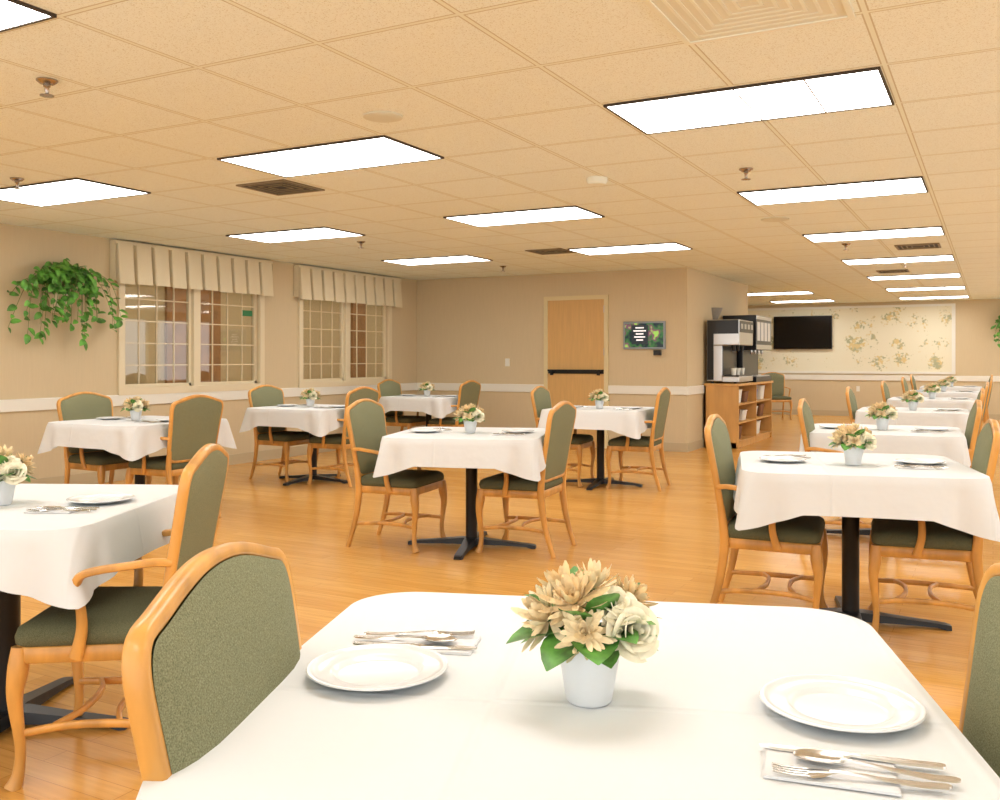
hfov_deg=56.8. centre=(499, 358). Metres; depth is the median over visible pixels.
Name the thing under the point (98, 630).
dining chair
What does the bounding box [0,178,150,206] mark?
recessed light
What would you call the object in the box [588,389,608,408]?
flower arrangement
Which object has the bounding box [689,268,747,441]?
wall
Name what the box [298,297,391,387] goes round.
window
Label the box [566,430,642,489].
dining table
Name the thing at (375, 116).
ceiling speaker
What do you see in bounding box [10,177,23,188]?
sprinkler
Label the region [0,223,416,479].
wall
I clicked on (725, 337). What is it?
coffee machine
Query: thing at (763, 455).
spoon
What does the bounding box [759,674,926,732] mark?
plate
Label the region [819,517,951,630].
dining table
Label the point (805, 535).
dining chair
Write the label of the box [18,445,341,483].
baseboard
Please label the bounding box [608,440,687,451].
baseboard
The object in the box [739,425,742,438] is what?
storage bin
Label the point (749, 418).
shelf
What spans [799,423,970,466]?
tablecloth
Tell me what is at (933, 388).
flower arrangement
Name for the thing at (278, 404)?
plate
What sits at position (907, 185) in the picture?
recessed light
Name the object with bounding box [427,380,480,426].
dining chair
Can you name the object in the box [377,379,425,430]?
dining chair
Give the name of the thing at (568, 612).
flower arrangement
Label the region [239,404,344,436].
tablecloth
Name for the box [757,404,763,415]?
storage bin
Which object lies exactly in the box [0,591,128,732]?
dining table
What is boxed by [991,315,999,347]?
plant
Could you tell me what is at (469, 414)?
flower arrangement
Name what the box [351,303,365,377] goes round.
door
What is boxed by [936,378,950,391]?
flower arrangement
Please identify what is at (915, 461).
plate
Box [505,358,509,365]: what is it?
light switch
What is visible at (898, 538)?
dining chair
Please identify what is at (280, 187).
ceiling vent
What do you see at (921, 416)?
tablecloth
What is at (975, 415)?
dining chair
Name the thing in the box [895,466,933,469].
napkin
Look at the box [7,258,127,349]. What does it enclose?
plant
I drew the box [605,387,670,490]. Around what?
dining chair
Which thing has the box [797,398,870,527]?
dining chair
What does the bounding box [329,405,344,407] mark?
plate
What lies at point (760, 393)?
storage bin
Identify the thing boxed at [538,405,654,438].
tablecloth
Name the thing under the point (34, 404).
trim
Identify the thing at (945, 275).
recessed light
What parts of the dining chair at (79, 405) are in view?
leg, armrest, frame, backrest, seat frame, leg, seat, leg, leg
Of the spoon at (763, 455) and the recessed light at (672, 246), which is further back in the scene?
the recessed light at (672, 246)
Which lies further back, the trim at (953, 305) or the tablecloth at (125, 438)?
the trim at (953, 305)
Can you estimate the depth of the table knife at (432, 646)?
1.56 m
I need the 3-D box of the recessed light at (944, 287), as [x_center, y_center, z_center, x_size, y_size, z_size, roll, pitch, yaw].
[7.405,-1.224,16.105,1.244,0.012,0.628,0,0,28]
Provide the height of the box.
0.070 m
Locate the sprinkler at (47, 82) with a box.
[36,77,57,97]
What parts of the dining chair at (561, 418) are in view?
leg, leg, seat, seat frame, armrest, leg, frame, backrest, leg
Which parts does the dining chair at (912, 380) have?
frame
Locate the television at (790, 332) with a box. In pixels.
[774,315,831,348]
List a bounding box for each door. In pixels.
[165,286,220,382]
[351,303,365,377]
[547,299,603,446]
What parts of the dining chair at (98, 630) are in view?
leg, seat frame, leg, seat, armrest, armrest, backrest, frame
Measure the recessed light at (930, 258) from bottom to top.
0.012 m
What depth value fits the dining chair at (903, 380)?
14.05 m
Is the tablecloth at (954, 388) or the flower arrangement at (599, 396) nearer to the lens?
the flower arrangement at (599, 396)
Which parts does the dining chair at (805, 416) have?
frame, backrest, armrest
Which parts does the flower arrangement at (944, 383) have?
pot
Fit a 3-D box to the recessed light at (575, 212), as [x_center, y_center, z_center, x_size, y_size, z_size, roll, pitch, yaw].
[0.205,-1.224,7.976,1.244,0.012,0.628,0,0,28]
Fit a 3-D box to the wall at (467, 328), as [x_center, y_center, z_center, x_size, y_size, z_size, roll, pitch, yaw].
[0.633,0.010,13.498,4.320,2.480,0.120,0,0,28]
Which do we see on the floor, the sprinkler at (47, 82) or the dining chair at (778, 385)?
the dining chair at (778, 385)
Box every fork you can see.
[27,509,89,510]
[364,630,474,635]
[772,762,951,789]
[901,466,945,467]
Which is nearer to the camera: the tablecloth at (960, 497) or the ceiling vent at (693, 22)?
the ceiling vent at (693, 22)
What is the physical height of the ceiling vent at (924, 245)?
0.010 m
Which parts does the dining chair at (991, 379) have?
leg, frame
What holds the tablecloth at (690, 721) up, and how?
on the dining table
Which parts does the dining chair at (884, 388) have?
frame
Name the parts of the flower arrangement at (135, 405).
flower, pot, flower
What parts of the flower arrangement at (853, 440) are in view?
flower, flower, flower, pot, flower, flower, flower, flower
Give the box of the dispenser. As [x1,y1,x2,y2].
[723,315,771,381]
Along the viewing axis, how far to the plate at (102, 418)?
7.47 m
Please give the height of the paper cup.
0.100 m
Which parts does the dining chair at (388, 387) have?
frame, backrest, armrest, seat, seat frame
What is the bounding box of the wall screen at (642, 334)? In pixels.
[623,321,665,348]
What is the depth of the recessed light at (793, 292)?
17.25 m
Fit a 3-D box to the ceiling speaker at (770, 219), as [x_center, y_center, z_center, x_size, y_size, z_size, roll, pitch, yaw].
[2.416,-1.224,8.127,0.240,0.011,0.240,0,0,28]
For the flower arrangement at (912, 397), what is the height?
0.200 m
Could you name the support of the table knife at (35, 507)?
on the napkin at (51, 511)
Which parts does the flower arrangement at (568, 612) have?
flower, flower, flower, flower, flower, pot, flower, flower, flower, flower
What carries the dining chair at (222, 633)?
on the floor
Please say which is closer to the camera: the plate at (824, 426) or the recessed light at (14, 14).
the recessed light at (14, 14)
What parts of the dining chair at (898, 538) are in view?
leg, leg, armrest, seat, seat frame, leg, leg, backrest, frame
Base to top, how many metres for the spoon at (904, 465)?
0.008 m
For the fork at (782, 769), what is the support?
on the napkin at (843, 781)
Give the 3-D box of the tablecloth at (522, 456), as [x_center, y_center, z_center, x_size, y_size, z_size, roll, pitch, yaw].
[-0.191,0.616,6.180,1.081,0.250,1.079,0,0,10]
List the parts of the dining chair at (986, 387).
frame, backrest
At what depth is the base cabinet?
13.08 m
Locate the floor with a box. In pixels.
[0,414,999,799]
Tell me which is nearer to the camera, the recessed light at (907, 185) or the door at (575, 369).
the recessed light at (907, 185)
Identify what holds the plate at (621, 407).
on the tablecloth at (629, 423)
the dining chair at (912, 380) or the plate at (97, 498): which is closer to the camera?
the plate at (97, 498)
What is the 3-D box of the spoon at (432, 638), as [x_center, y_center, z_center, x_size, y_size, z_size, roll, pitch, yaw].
[-0.165,0.482,1.597,0.184,0.008,0.036,0,0,11]
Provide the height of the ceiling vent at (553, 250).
0.010 m
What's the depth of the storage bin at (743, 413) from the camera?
13.43 m
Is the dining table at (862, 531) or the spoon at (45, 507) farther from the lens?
the dining table at (862, 531)
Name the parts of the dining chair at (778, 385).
frame, backrest, seat frame, seat, leg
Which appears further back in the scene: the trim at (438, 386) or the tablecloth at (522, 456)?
the trim at (438, 386)
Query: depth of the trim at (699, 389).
12.74 m
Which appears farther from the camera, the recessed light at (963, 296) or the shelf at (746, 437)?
the recessed light at (963, 296)
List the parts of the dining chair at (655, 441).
leg, leg, seat, seat frame, armrest, leg, backrest, frame, leg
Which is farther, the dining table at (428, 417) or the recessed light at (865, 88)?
the dining table at (428, 417)
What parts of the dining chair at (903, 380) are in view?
frame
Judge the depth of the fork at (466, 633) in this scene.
1.62 m
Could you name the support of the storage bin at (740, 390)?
on the base cabinet
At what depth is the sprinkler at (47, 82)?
4.06 m
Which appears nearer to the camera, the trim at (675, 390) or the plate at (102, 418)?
the plate at (102, 418)
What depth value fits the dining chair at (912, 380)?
16.56 m
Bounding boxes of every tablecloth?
[0,484,178,608]
[37,416,236,460]
[136,592,999,799]
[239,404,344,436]
[373,427,545,481]
[379,394,457,418]
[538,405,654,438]
[733,451,999,541]
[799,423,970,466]
[855,407,969,434]
[886,397,976,410]
[910,390,979,397]
[919,386,981,390]
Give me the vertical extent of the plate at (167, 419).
0.016 m
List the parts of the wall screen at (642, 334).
display panel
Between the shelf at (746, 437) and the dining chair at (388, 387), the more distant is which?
the shelf at (746, 437)
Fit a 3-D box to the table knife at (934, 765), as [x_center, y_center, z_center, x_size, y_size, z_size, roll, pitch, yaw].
[0.428,0.484,1.130,0.213,0.004,0.017,0,0,17]
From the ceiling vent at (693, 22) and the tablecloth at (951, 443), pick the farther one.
the tablecloth at (951, 443)
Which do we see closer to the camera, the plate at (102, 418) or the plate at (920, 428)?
the plate at (920, 428)
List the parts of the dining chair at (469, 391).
seat, seat frame, armrest, frame, backrest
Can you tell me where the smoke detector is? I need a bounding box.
[587,176,606,185]
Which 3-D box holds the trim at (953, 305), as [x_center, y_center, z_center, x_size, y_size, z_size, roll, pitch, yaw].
[7.572,-0.420,20.310,4.360,1.480,0.030,0,0,28]
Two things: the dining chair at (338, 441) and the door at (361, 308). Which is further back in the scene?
the door at (361, 308)
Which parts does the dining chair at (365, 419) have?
leg, frame, backrest, armrest, leg, seat, seat frame, leg, leg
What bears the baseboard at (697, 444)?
attached to the wall at (706, 291)
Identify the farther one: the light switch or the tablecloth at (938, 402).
the light switch
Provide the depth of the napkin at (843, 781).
1.08 m
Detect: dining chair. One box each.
[4,443,228,791]
[56,392,151,484]
[121,542,301,781]
[125,394,223,517]
[248,385,318,481]
[306,386,378,487]
[345,398,446,552]
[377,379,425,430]
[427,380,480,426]
[475,401,576,558]
[531,386,594,486]
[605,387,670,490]
[704,414,828,608]
[761,372,791,419]
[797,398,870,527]
[845,386,857,423]
[867,419,999,632]
[881,381,889,402]
[901,377,908,393]
[910,374,916,389]
[959,563,999,777]
[965,399,981,467]
[977,388,984,410]
[978,382,988,435]
[983,377,992,422]
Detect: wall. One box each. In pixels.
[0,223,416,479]
[417,267,688,447]
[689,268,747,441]
[748,299,999,413]
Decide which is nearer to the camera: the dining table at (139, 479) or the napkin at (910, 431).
the napkin at (910, 431)
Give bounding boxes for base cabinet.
[704,381,772,448]
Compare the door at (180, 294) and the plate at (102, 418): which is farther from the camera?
the door at (180, 294)
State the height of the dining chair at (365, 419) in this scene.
0.988 m
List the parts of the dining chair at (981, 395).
frame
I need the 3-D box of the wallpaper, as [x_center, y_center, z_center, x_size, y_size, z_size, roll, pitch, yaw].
[7.577,-0.420,20.318,4.220,1.380,0.012,0,0,28]
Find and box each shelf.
[739,398,770,404]
[739,415,770,423]
[739,431,770,442]
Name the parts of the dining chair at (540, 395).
frame, backrest, leg, seat frame, seat, leg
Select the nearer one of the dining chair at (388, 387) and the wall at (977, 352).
the dining chair at (388, 387)
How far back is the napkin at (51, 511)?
2.95 m
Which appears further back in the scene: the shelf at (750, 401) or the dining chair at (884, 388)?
the shelf at (750, 401)
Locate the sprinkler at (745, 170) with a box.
[739,167,752,179]
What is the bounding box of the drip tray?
[724,375,751,376]
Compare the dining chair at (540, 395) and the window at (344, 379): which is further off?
the window at (344, 379)
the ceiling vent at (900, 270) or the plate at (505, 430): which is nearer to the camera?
the plate at (505, 430)
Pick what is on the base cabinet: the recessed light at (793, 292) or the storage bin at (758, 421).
the storage bin at (758, 421)
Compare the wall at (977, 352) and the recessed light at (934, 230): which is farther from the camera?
the wall at (977, 352)
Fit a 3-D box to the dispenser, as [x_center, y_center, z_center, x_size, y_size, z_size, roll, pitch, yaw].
[3.829,-0.155,14.299,0.508,1.000,1.040,0,0,28]
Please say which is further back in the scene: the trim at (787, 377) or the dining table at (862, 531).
the trim at (787, 377)
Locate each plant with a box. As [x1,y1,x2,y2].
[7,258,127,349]
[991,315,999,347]
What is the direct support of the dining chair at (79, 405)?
on the floor
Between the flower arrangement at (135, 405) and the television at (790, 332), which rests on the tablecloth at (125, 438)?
the flower arrangement at (135, 405)
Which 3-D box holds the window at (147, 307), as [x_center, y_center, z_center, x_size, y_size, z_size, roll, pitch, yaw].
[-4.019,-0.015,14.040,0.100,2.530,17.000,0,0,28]
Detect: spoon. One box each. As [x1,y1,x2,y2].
[42,506,96,509]
[354,635,456,642]
[763,455,801,456]
[793,749,960,782]
[904,465,948,467]
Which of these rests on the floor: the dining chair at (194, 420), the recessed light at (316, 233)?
the dining chair at (194, 420)
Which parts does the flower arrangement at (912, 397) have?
flower, flower, pot, flower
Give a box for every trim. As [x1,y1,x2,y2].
[0,383,416,412]
[417,383,543,391]
[544,295,608,447]
[608,385,688,394]
[688,385,703,394]
[748,303,955,373]
[758,374,999,381]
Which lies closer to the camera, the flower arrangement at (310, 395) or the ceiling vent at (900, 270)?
the flower arrangement at (310, 395)
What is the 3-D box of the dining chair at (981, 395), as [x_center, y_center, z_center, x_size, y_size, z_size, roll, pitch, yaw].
[4.290,0.766,8.776,0.546,0.988,0.594,0,0,26]
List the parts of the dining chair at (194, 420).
leg, armrest, seat frame, seat, leg, leg, frame, backrest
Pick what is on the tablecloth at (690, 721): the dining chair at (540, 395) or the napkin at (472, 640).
the napkin at (472, 640)
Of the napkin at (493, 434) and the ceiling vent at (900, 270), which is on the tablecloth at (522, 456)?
the napkin at (493, 434)
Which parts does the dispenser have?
label panel, label panel, label panel, label panel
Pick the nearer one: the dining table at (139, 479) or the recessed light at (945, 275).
the dining table at (139, 479)
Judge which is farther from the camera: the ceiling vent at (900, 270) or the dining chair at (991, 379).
the dining chair at (991, 379)
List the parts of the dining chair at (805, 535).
leg, frame, backrest, leg, armrest, seat, seat frame, leg, leg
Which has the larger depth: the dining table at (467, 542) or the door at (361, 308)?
the door at (361, 308)
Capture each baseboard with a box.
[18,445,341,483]
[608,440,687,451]
[688,439,703,451]
[772,409,999,419]
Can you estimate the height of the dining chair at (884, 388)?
0.988 m
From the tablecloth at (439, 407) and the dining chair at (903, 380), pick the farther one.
the dining chair at (903, 380)
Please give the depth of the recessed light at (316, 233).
9.15 m
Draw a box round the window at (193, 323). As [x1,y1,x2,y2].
[117,282,264,394]
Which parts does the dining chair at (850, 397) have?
frame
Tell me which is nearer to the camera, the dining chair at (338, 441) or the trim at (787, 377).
the dining chair at (338, 441)
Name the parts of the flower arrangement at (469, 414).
flower, flower, flower, pot, flower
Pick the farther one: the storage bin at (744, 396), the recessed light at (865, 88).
the storage bin at (744, 396)
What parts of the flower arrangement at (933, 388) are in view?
pot, flower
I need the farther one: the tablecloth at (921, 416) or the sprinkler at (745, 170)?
the tablecloth at (921, 416)
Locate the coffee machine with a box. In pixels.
[707,319,752,383]
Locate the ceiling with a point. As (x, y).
(512, 95)
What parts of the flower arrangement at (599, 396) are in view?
pot, flower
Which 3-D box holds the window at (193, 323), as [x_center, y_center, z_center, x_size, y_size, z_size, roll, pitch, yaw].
[-3.463,-0.273,10.480,0.130,1.295,2.150,0,0,28]
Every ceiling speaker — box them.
[363,111,402,122]
[761,217,788,221]
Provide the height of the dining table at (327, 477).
0.755 m
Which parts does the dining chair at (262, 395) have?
leg, frame, backrest, armrest, leg, seat, seat frame, leg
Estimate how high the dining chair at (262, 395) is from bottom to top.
0.988 m
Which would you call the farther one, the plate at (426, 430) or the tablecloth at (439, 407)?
the tablecloth at (439, 407)
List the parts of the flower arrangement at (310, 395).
pot, flower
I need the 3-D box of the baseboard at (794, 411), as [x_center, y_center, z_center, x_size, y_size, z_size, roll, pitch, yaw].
[8.344,1.190,19.907,10.000,0.120,0.015,0,0,28]
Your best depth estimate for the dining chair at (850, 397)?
8.97 m
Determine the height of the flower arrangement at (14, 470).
0.200 m
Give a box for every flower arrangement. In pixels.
[0,445,35,505]
[120,396,150,420]
[300,388,321,406]
[419,381,434,395]
[453,403,485,432]
[506,558,658,707]
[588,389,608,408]
[828,422,876,465]
[865,401,897,429]
[900,390,923,409]
[922,383,941,398]
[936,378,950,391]
[945,376,956,386]
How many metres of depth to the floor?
5.77 m
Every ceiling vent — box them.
[236,179,324,195]
[525,248,575,254]
[642,0,854,45]
[876,269,909,273]
[894,243,940,249]
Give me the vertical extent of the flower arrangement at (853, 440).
0.200 m
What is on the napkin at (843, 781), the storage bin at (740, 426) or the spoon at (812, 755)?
the spoon at (812, 755)
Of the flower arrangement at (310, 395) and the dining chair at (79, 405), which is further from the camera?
the flower arrangement at (310, 395)
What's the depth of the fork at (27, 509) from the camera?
2.95 m
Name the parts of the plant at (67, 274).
planter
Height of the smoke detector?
0.044 m
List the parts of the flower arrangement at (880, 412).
flower, flower, pot, flower, flower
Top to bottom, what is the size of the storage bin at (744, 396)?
0.152 m
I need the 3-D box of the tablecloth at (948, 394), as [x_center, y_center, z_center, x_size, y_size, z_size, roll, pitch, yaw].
[6.707,0.616,13.989,1.050,0.250,1.048,0,0,28]
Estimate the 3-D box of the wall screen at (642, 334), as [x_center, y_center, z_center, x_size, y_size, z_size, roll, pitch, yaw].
[1.979,-0.325,12.686,0.600,0.380,0.044,0,0,28]
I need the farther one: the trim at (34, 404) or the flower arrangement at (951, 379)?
the flower arrangement at (951, 379)
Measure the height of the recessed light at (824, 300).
0.012 m
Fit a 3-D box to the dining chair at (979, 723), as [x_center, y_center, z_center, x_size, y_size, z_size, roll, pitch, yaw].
[0.527,0.766,1.218,0.546,0.988,0.594,0,0,1]
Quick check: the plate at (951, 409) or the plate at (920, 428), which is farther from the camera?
the plate at (951, 409)
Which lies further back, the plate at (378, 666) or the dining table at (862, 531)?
the dining table at (862, 531)
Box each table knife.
[35,507,99,507]
[353,641,476,649]
[760,743,945,769]
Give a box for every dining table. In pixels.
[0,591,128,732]
[135,475,144,483]
[279,433,347,485]
[408,468,535,559]
[426,413,431,426]
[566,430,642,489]
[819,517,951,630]
[826,528,870,535]
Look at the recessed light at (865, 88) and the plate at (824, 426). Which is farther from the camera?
the plate at (824, 426)
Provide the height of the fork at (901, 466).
0.008 m
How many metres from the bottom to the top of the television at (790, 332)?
0.740 m
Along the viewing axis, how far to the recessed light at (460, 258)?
11.47 m
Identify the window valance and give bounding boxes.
[110,240,273,296]
[294,265,402,307]
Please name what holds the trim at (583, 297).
attached to the wall at (467, 328)
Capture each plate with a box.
[66,493,134,504]
[96,417,123,419]
[156,418,168,421]
[278,404,297,405]
[306,643,447,691]
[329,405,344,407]
[410,428,440,432]
[502,429,533,432]
[621,407,642,408]
[759,456,805,462]
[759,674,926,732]
[819,425,845,428]
[895,458,945,464]
[914,427,948,430]
[936,408,960,410]
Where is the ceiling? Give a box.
[0,0,999,305]
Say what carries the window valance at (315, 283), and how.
attached to the wall at (57, 367)
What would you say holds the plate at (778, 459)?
on the tablecloth at (960, 497)
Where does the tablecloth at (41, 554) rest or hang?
on the dining table at (35, 713)
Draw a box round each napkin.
[24,508,84,513]
[390,633,480,655]
[493,434,514,435]
[763,742,901,796]
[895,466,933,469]
[910,431,934,432]
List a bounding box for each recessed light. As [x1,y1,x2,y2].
[0,0,56,32]
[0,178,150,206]
[217,135,443,177]
[226,227,364,242]
[381,255,492,265]
[443,205,604,226]
[567,242,692,254]
[603,66,893,134]
[737,176,927,205]
[748,291,813,295]
[769,299,834,302]
[802,226,944,242]
[841,254,954,264]
[867,273,960,279]
[885,286,965,290]
[899,295,968,299]
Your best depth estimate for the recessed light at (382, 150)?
5.61 m
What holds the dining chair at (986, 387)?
on the floor
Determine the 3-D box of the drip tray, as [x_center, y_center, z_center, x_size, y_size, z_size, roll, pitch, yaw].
[3.429,0.237,13.312,0.210,0.015,0.780,0,0,28]
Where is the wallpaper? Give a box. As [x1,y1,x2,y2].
[748,306,951,371]
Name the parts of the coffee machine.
panel, panel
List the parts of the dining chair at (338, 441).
leg, seat, seat frame, armrest, leg, leg, frame, backrest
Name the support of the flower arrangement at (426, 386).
on the tablecloth at (439, 407)
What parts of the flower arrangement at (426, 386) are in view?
pot, flower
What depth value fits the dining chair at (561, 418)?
5.95 m
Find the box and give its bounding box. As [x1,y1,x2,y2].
[653,350,661,354]
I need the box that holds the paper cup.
[731,368,736,374]
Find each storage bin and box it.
[739,389,742,402]
[739,410,746,419]
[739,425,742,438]
[741,391,748,401]
[757,385,764,398]
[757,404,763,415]
[757,420,760,432]
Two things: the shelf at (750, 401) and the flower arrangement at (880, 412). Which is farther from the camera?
the shelf at (750, 401)
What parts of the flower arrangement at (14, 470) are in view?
pot, flower, flower, flower, flower, flower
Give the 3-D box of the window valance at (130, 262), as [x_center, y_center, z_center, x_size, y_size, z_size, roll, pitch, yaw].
[-3.373,-0.990,10.433,0.128,0.440,2.332,0,0,28]

